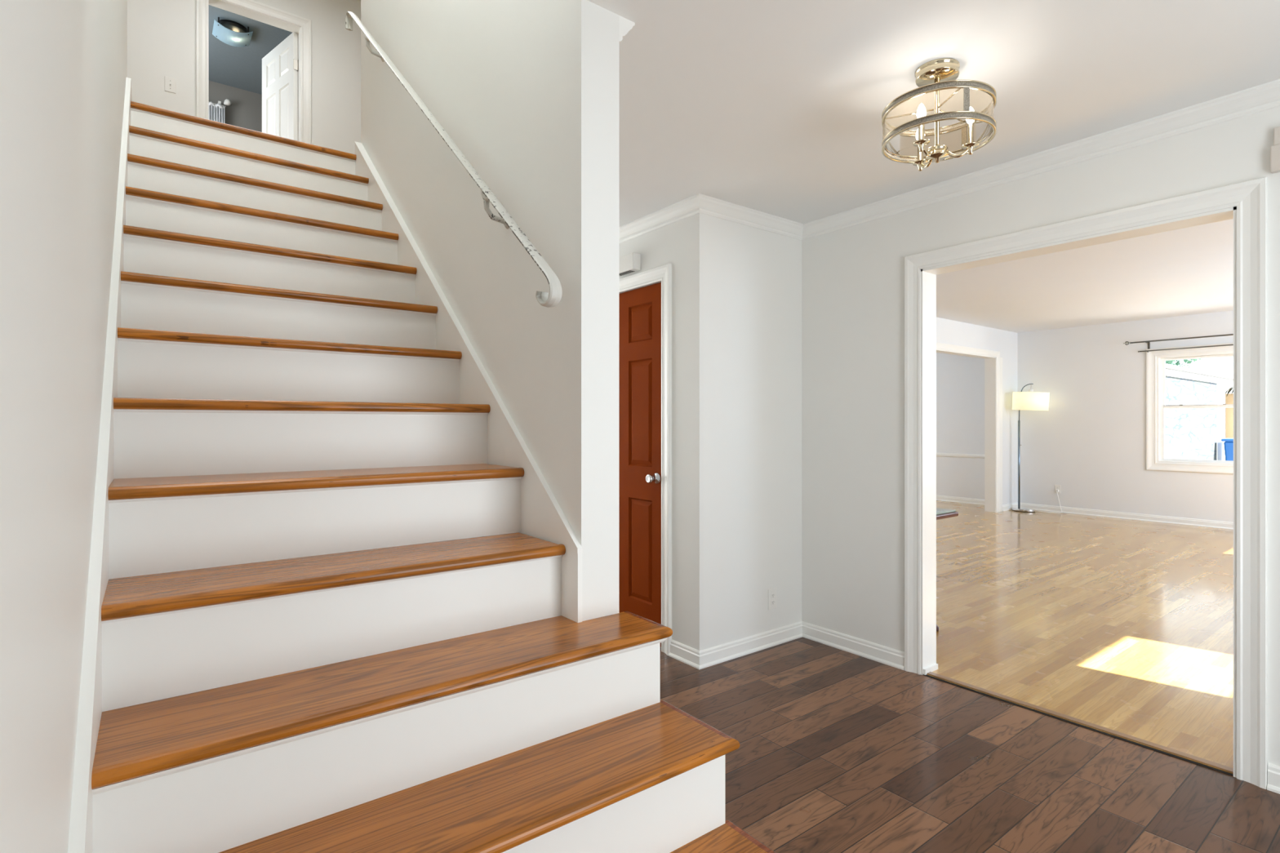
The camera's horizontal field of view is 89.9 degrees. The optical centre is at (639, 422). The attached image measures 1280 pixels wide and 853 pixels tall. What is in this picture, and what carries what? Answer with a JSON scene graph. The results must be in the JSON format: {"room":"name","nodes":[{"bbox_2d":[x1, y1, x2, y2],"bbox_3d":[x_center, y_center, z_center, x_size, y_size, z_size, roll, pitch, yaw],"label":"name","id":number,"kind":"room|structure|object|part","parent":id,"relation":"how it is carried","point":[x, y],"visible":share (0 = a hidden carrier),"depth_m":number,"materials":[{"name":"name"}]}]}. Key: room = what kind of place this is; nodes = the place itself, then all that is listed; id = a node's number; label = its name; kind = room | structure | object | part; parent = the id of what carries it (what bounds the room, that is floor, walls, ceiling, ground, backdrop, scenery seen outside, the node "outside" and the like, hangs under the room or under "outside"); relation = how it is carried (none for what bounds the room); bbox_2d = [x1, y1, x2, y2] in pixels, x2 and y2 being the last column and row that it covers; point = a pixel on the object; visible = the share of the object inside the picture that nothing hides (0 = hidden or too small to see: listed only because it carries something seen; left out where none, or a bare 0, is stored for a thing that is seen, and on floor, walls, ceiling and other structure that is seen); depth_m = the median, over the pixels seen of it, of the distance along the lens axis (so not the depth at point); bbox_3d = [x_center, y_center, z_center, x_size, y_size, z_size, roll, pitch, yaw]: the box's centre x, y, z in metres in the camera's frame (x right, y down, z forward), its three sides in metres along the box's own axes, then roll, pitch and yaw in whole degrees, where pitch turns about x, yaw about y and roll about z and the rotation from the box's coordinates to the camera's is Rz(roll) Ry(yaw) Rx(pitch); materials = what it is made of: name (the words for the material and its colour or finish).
{"room":"entrance hall","nodes":[
{"label":"entrance hall","id":0,"kind":"room"},
{"bbox_2d":[0,0,127,852],"bbox_3d":[-1.502,-1.330,1.653,0.200,5.200,3.550,0,0,-37],"label":"wall","id":1,"kind":"structure","parent":0,"point":[64,63],"depth_m":0.72,"materials":[{"name":"paint"}]},
{"bbox_2d":[208,80,262,132],"bbox_3d":[-3.952,-2.730,6.494,3.000,2.600,2.280,0,0,-37],"label":"wall","id":2,"kind":"structure","parent":0,"point":[245,111],"depth_m":7.33,"materials":[{"name":"grey paint"}]},
{"bbox_2d":[208,98,231,123],"bbox_3d":[-4.820,-2.931,7.075,0.525,1.408,0.104,0,0,-37],"label":"radiator","id":3,"kind":"object","parent":2,"relation":"hanging from","point":[216,111],"visible":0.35,"depth_m":7.14,"materials":[{"name":"white metal"}]},
{"bbox_3d":[-4.820,-3.582,7.075,0.525,0.105,0.104,0,0,-37],"label":"rod","id":4,"kind":"part","parent":3,"relation":"part of","materials":[{"name":"white plastic"}]},
{"bbox_2d":[127,0,360,154],"bbox_3d":[-3.462,-2.630,5.358,7.000,2.600,0.120,0,0,-37],"label":"wall","id":5,"kind":"structure","parent":0,"point":[162,33],"depth_m":5.64,"materials":[{"name":"paint"}]},
{"bbox_2d":[164,75,176,93],"bbox_3d":[-3.719,-2.680,5.077,0.072,0.116,0.016,0,0,-37],"label":"light switch","id":6,"kind":"object","parent":5,"relation":"attached to","point":[170,82],"visible":1,"depth_m":5.08,"materials":[{"name":"white plastic"}]},
{"bbox_2d":[195,0,311,143],"bbox_3d":[-3.487,-2.522,5.741,0.841,2.092,0.802,0,0,-37],"label":"door","id":7,"kind":"structure","parent":5,"relation":"in","point":[286,68],"depth_m":5.67,"materials":[{"name":"wood"}]},
{"bbox_2d":[208,4,292,94],"bbox_3d":[-3.952,-3.975,6.494,3.000,0.310,2.280,0,0,-37],"label":"ceiling","id":8,"kind":"structure","parent":0,"point":[238,67],"depth_m":6.62,"materials":[{"name":"white paint"}]},
{"bbox_2d":[212,17,253,46],"bbox_3d":[-3.942,-3.768,6.200,0.310,0.106,0.280,0,0,-37],"label":"flush ceiling light","id":9,"kind":"object","parent":8,"relation":"attached to","point":[231,33],"visible":1,"depth_m":6.17,"materials":[{"name":"silver metal"}]},
{"bbox_2d":[360,0,618,621],"bbox_3d":[-1.782,-1.330,3.980,0.127,5.200,5.510,0,0,-37],"label":"wall","id":10,"kind":"structure","parent":0,"point":[526,91],"depth_m":2.00,"materials":[{"name":"paint"}]},
{"bbox_2d":[345,11,562,306],"bbox_3d":[-0.881,-1.268,2.619,0.094,1.909,2.256,0,0,-37],"label":"handrail","id":11,"kind":"object","parent":10,"relation":"attached to","point":[554,298],"visible":1,"depth_m":2.08,"materials":[{"name":"white paint"}]},
{"bbox_2d":[618,15,635,42],"bbox_3d":[-1.694,-1.126,4.016,0.056,0.074,5.460,0,0,-37],"label":"crown molding","id":12,"kind":"structure","parent":10,"relation":"attached to","point":[625,24],"depth_m":1.84,"materials":[{"name":"wood"}]},
{"bbox_2d":[618,218,684,644],"bbox_3d":[-1.059,0.020,5.216,0.120,2.500,4.424,0,0,-37],"label":"wall","id":13,"kind":"structure","parent":0,"point":[664,245],"depth_m":3.47,"materials":[{"name":"paint"}]},
{"bbox_2d":[618,252,640,276],"bbox_3d":[-0.082,-0.934,3.790,0.058,0.096,0.215,0,0,-37],"label":"door chime","id":14,"kind":"object","parent":13,"relation":"attached to","point":[629,263],"visible":0.84,"depth_m":3.73,"materials":[{"name":"white plastic"}]},
{"bbox_2d":[618,263,671,654],"bbox_3d":[-0.079,0.201,3.889,0.174,2.139,0.920,0,0,-37],"label":"door","id":15,"kind":"structure","parent":13,"relation":"in","point":[645,297],"depth_m":3.71,"materials":[{"name":"red paint"}]},
{"bbox_3d":[0.070,0.314,3.604,0.067,0.064,0.064,0,0,-37],"label":"knob","id":16,"kind":"part","parent":15,"relation":"part of","materials":[{"name":"silver metal"}]},
{"bbox_2d":[684,213,801,650],"bbox_3d":[0.601,0.020,3.625,0.827,2.500,0.120,0,0,-37],"label":"wall","id":17,"kind":"structure","parent":0,"point":[743,283],"depth_m":3.50,"materials":[{"name":"paint"}]},
{"bbox_2d":[768,587,777,610],"bbox_3d":[0.758,1.008,3.665,0.072,0.116,0.007,0,0,-37],"label":"outlet","id":18,"kind":"object","parent":17,"relation":"attached to","point":[772,593],"visible":1,"depth_m":3.66,"materials":[{"name":"white plastic"}]},
{"bbox_2d":[666,621,904,670],"bbox_3d":[0.760,1.227,3.560,1.225,0.086,0.539,0,0,1],"label":"baseboard","id":19,"kind":"structure","parent":17,"relation":"attached to","point":[699,660],"depth_m":3.49,"materials":[{"name":"wood"}]},
{"bbox_2d":[587,0,1279,226],"bbox_3d":[-1.243,-1.246,2.700,5.001,0.167,8.400,0,0,-37],"label":"ceiling","id":20,"kind":"structure","parent":0,"point":[772,107],"depth_m":2.18,"materials":[{"name":"paint"}]},
{"bbox_2d":[881,57,996,171],"bbox_3d":[0.978,-1.009,2.109,0.342,0.308,0.342,0,0,-37],"label":"ceiling light","id":21,"kind":"object","parent":20,"relation":"attached to","point":[935,75],"visible":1,"depth_m":2.07,"materials":[{"name":"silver metal"}]},
{"bbox_3d":[0.965,-0.994,2.206,0.029,0.056,0.029,0,0,-37],"label":"bulb","id":22,"kind":"part","parent":21,"relation":"part of","materials":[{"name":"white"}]},
{"bbox_3d":[0.900,-0.994,2.050,0.029,0.056,0.029,0,0,-37],"label":"bulb","id":23,"kind":"part","parent":21,"relation":"part of","materials":[{"name":"white glass"}]},
{"bbox_3d":[0.969,-0.880,2.172,0.011,0.035,0.079,0,0,-7],"label":"arm","id":24,"kind":"part","parent":21,"relation":"part of","materials":[{"name":"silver metal"}]},
{"bbox_3d":[0.927,-0.880,2.070,0.079,0.035,0.011,0,0,-37],"label":"arm","id":25,"kind":"part","parent":21,"relation":"part of","materials":[{"name":"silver metal"}]},
{"bbox_3d":[0.978,-1.004,2.109,0.026,0.257,0.026,0,0,-37],"label":"stem","id":26,"kind":"part","parent":21,"relation":"part of","materials":[{"name":"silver metal"}]},
{"bbox_3d":[1.036,-0.880,2.085,0.079,0.035,0.011,0,0,23],"label":"arm","id":27,"kind":"part","parent":21,"relation":"part of","materials":[{"name":"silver metal"}]},
{"bbox_3d":[1.068,-0.994,2.071,0.029,0.056,0.029,0,0,-37],"label":"bulb","id":28,"kind":"part","parent":21,"relation":"part of","materials":[{"name":"white glass"}]},
{"bbox_2d":[660,500,1279,852],"bbox_3d":[1.264,1.318,5.306,12.150,0.104,9.500,0,0,-37],"label":"floor","id":29,"kind":"structure","parent":0,"point":[839,751],"depth_m":2.80,"materials":[{"name":"brown wood"}]},
{"bbox_2d":[67,77,775,852],"bbox_3d":[-0.947,-0.173,2.076,1.195,2.886,3.530,0,0,-37],"label":"staircase","id":30,"kind":"structure","parent":29,"relation":"on","point":[334,598],"depth_m":1.56,"materials":[{"name":"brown wood"}]},
{"bbox_3d":[-1.956,-1.444,3.241,0.971,0.007,0.007,0,0,-37],"label":"cove moulding","id":31,"kind":"part","parent":30,"relation":"part of","materials":[{"name":"wood"}]},
{"bbox_3d":[-1.806,-1.242,3.048,0.973,0.007,0.007,0,0,-37],"label":"cove moulding","id":32,"kind":"part","parent":30,"relation":"part of","materials":[{"name":"wood"}]},
{"bbox_3d":[-1.657,-1.040,2.855,0.976,0.007,0.007,0,0,-37],"label":"cove moulding","id":33,"kind":"part","parent":30,"relation":"part of","materials":[{"name":"wood"}]},
{"bbox_3d":[-1.508,-0.838,2.662,0.978,0.007,0.007,0,0,-37],"label":"cove moulding","id":34,"kind":"part","parent":30,"relation":"part of","materials":[{"name":"wood"}]},
{"bbox_3d":[-1.359,-0.636,2.469,0.980,0.007,0.007,0,0,-37],"label":"cove moulding","id":35,"kind":"part","parent":30,"relation":"part of","materials":[{"name":"wood"}]},
{"bbox_3d":[-1.210,-0.434,2.275,0.983,0.007,0.007,0,0,-37],"label":"cove moulding","id":36,"kind":"part","parent":30,"relation":"part of","materials":[{"name":"wood"}]},
{"bbox_3d":[-1.061,-0.232,2.082,0.985,0.007,0.007,0,0,-37],"label":"cove moulding","id":37,"kind":"part","parent":30,"relation":"part of","materials":[{"name":"wood"}]},
{"bbox_3d":[-0.912,-0.030,1.889,0.988,0.007,0.007,0,0,-37],"label":"cove moulding","id":38,"kind":"part","parent":30,"relation":"part of","materials":[{"name":"wood"}]},
{"bbox_3d":[-0.763,0.172,1.696,0.990,0.007,0.007,0,0,-37],"label":"cove moulding","id":39,"kind":"part","parent":30,"relation":"part of","materials":[{"name":"wood"}]},
{"bbox_3d":[-0.614,0.374,1.502,0.992,0.007,0.007,0,0,-37],"label":"cove moulding","id":40,"kind":"part","parent":30,"relation":"part of","materials":[{"name":"wood"}]},
{"bbox_3d":[-0.444,0.579,1.423,1.166,0.014,0.176,0,0,-37],"label":"cove moulding","id":41,"kind":"part","parent":30,"relation":"part of","materials":[{"name":"wood"}]},
{"bbox_2d":[936,507,958,631],"bbox_3d":[1.327,0.898,4.174,0.655,0.733,1.175,0,0,-37],"label":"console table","id":42,"kind":"object","parent":29,"relation":"on","point":[941,513],"visible":0.05,"depth_m":3.85,"materials":[{"name":"brown wood"}]},
{"bbox_3d":[1.325,0.537,4.174,0.633,0.010,1.153,0,0,-37],"label":"glass","id":43,"kind":"part","parent":42,"relation":"part of","materials":[{"name":"clear glass"}]},
{"bbox_2d":[1011,383,1062,513],"bbox_3d":[5.600,0.354,9.081,0.513,1.823,0.582,0,0,-37],"label":"floor lamp","id":44,"kind":"object","parent":29,"relation":"on","point":[1030,400],"depth_m":9.00,"materials":[{"name":"silver metal"}]},
{"bbox_3d":[5.507,-0.283,9.150,0.013,0.547,0.193,0,0,-37],"label":"arc arm","id":45,"kind":"part","parent":44,"relation":"part of","materials":[{"name":"grey metal"}]},
{"bbox_3d":[5.545,-0.305,9.100,0.448,0.274,0.457,0,0,-37],"label":"lamp shade","id":46,"kind":"part","parent":44,"relation":"part of","materials":[{"name":"beige fabric"}]},
{"bbox_3d":[5.779,1.105,9.072,0.330,0.320,0.120,0,0,29],"label":"power cord","id":47,"kind":"part","parent":44,"relation":"part of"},
{"bbox_2d":[922,671,1233,776],"bbox_3d":[1.796,1.266,2.778,0.054,0.010,1.196,0,0,-37],"label":"threshold","id":48,"kind":"object","parent":29,"relation":"on","point":[1218,766],"visible":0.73,"depth_m":2.66,"materials":[{"name":"brown wood"}]},
{"bbox_2d":[1222,386,1233,396],"bbox_3d":[5.821,0.393,5.474,1.143,1.747,1.084,0,0,4],"label":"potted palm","id":49,"kind":"object","parent":29,"relation":"on","point":[1232,388],"visible":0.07,"depth_m":5.98,"materials":[{"name":"plant"}]},
{"bbox_2d":[936,317,1017,505],"bbox_3d":[2.770,-0.050,7.425,6.984,2.660,0.140,0,0,-37],"label":"wall","id":50,"kind":"structure","parent":0,"point":[948,331],"depth_m":9.24,"materials":[{"name":"paint"}]},
{"bbox_2d":[936,342,1002,512],"bbox_3d":[3.921,0.130,8.293,3.060,2.280,0.167,0,0,-37],"label":"door frame","id":51,"kind":"structure","parent":50,"relation":"attached to","point":[993,361],"depth_m":9.09,"materials":[{"name":"wood"}]},
{"bbox_2d":[801,106,1279,766],"bbox_3d":[0.419,-0.050,4.648,0.125,2.660,9.320,0,0,-37],"label":"wall","id":52,"kind":"structure","parent":0,"point":[853,277],"depth_m":3.39,"materials":[{"name":"paint"}]},
{"bbox_2d":[618,79,1279,243],"bbox_3d":[0.367,-1.126,3.885,0.883,0.074,8.170,0,0,-37],"label":"crown molding","id":53,"kind":"structure","parent":52,"relation":"attached to","point":[1265,96],"depth_m":2.93,"materials":[{"name":"wood"}]},
{"bbox_2d":[904,176,1267,789],"bbox_3d":[1.828,0.208,2.802,0.169,2.123,1.342,0,0,-37],"label":"door frame","id":54,"kind":"structure","parent":52,"relation":"attached to","point":[1246,202],"depth_m":2.40,"materials":[{"name":"wood"}]},
{"bbox_2d":[1266,763,1279,794],"bbox_3d":[2.683,1.227,1.562,0.022,0.086,1.666,0,0,-37],"label":"baseboard","id":55,"kind":"structure","parent":52,"relation":"attached to","point":[1273,771],"depth_m":2.21,"materials":[{"name":"wood"}]},
{"bbox_2d":[1270,126,1279,173],"bbox_3d":[2.252,-0.939,2.120,0.028,0.152,0.237,0,0,-37],"label":"wall box","id":56,"kind":"object","parent":52,"relation":"attached to","point":[1275,149],"visible":1,"depth_m":2.20,"materials":[{"name":"beige plastic"}]},
{"bbox_3d":[2.257,-0.984,2.120,0.022,0.063,0.230,0,0,-37],"label":"panel","id":57,"kind":"part","parent":56,"relation":"part of","materials":[{"name":"beige plastic"}]},
{"bbox_2d":[936,310,1233,522],"bbox_3d":[6.093,-0.050,8.993,0.200,2.660,9.500,0,0,-37],"label":"wall","id":58,"kind":"structure","parent":0,"point":[1090,442],"depth_m":8.79,"materials":[{"name":"paint"}]},
{"bbox_2d":[936,494,984,505],"bbox_3d":[4.338,1.223,11.107,0.022,0.086,3.810,0,0,-37],"label":"baseboard","id":59,"kind":"structure","parent":58,"relation":"attached to","point":[941,498],"depth_m":10.14,"materials":[{"name":"wood"}]},
{"bbox_2d":[936,453,984,458],"bbox_3d":[4.338,0.520,11.107,0.024,0.060,3.810,0,0,-37],"label":"chair rail","id":60,"kind":"object","parent":58,"relation":"attached to","point":[944,455],"depth_m":10.13,"materials":[{"name":"wood"}]},
{"bbox_2d":[1054,484,1060,493],"bbox_3d":[5.907,0.940,9.065,0.007,0.120,0.075,0,0,-37],"label":"outlet","id":61,"kind":"object","parent":58,"relation":"attached to","point":[1056,486],"visible":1,"depth_m":9.06,"materials":[{"name":"white plastic"}]},
{"bbox_2d":[1002,502,1233,529],"bbox_3d":[7.005,1.223,7.205,0.520,0.086,5.350,0,0,-37],"label":"baseboard","id":62,"kind":"structure","parent":58,"relation":"attached to","point":[1148,517],"depth_m":8.41,"materials":[{"name":"wood"}]},
{"bbox_2d":[1124,333,1233,352],"bbox_3d":[6.923,-0.976,7.629,0.136,0.171,1.925,0,0,-37],"label":"curtain rod","id":63,"kind":"object","parent":58,"relation":"attached to","point":[1147,341],"visible":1,"depth_m":7.93,"materials":[{"name":"grey metal"}]},
{"bbox_3d":[6.915,-1.035,7.570,0.018,0.017,1.840,0,0,-37],"label":"rod","id":64,"kind":"part","parent":63,"relation":"part of","materials":[{"name":"grey metal"}]},
{"bbox_3d":[6.987,-0.920,7.575,0.014,0.013,1.760,0,0,-37],"label":"rod","id":65,"kind":"part","parent":63,"relation":"part of","materials":[{"name":"grey metal"}]},
{"bbox_2d":[1146,342,1233,474],"bbox_3d":[6.908,-0.170,7.873,0.182,1.552,1.072,0,0,-37],"label":"window","id":66,"kind":"structure","parent":58,"relation":"in","point":[1156,406],"depth_m":8.16,"materials":[{"name":"wood"}]},
{"bbox_3d":[6.903,0.133,7.870,0.035,0.708,0.830,0,0,-37],"label":"sash","id":67,"kind":"part","parent":66,"relation":"part of","materials":[{"name":"wood"}]},
{"bbox_3d":[6.935,-0.504,7.894,0.035,0.648,0.830,0,0,-37],"label":"sash","id":68,"kind":"part","parent":66,"relation":"part of","materials":[{"name":"wood"}]},
{"bbox_2d":[936,218,1233,333],"bbox_3d":[3.291,-1.405,6.854,7.250,0.150,9.500,0,0,-37],"label":"ceiling","id":69,"kind":"structure","parent":0,"point":[1185,271],"depth_m":6.20,"materials":[{"name":"paint"}]},
{"label":"outside","id":70,"kind":"structure","parent":0,"visible":0},
{"bbox_3d":[20.029,1.520,15.294,29.600,0.200,28.000,0,0,-37],"label":"floor","id":71,"kind":"structure","parent":70,"visible":0},
{"bbox_2d":[1165,358,1200,372],"bbox_3d":[22.049,-1.519,27.151,3.051,5.884,2.812,0,0,-37],"label":"tree","id":72,"kind":"object","parent":71,"relation":"on","point":[1170,362],"visible":0.02,"depth_m":26.43,"materials":[{"name":"green plant"}]},
{"bbox_2d":[1164,363,1233,460],"bbox_3d":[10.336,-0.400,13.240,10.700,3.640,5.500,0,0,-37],"label":"neighbouring house","id":73,"kind":"structure","parent":71,"relation":"on","point":[1190,433],"depth_m":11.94,"materials":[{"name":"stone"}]},
{"bbox_3d":[13.767,0.370,14.992,0.040,2.100,0.400,0,0,-37],"label":"door","id":74,"kind":"part","parent":73,"relation":"part of","materials":[{"name":"beige paint"}]},
{"bbox_2d":[1221,438,1233,461],"bbox_3d":[12.008,0.868,12.648,0.740,1.105,0.690,0,0,-37],"label":"bin","id":75,"kind":"object","parent":71,"relation":"on","point":[1228,442],"visible":0.18,"depth_m":12.63,"materials":[{"name":"blue plastic"}]},
{"bbox_3d":[11.984,0.343,12.630,0.680,0.055,0.690,0,0,-37],"label":"lid","id":76,"kind":"part","parent":75,"relation":"part of","materials":[{"name":"blue plastic"}]}
]}

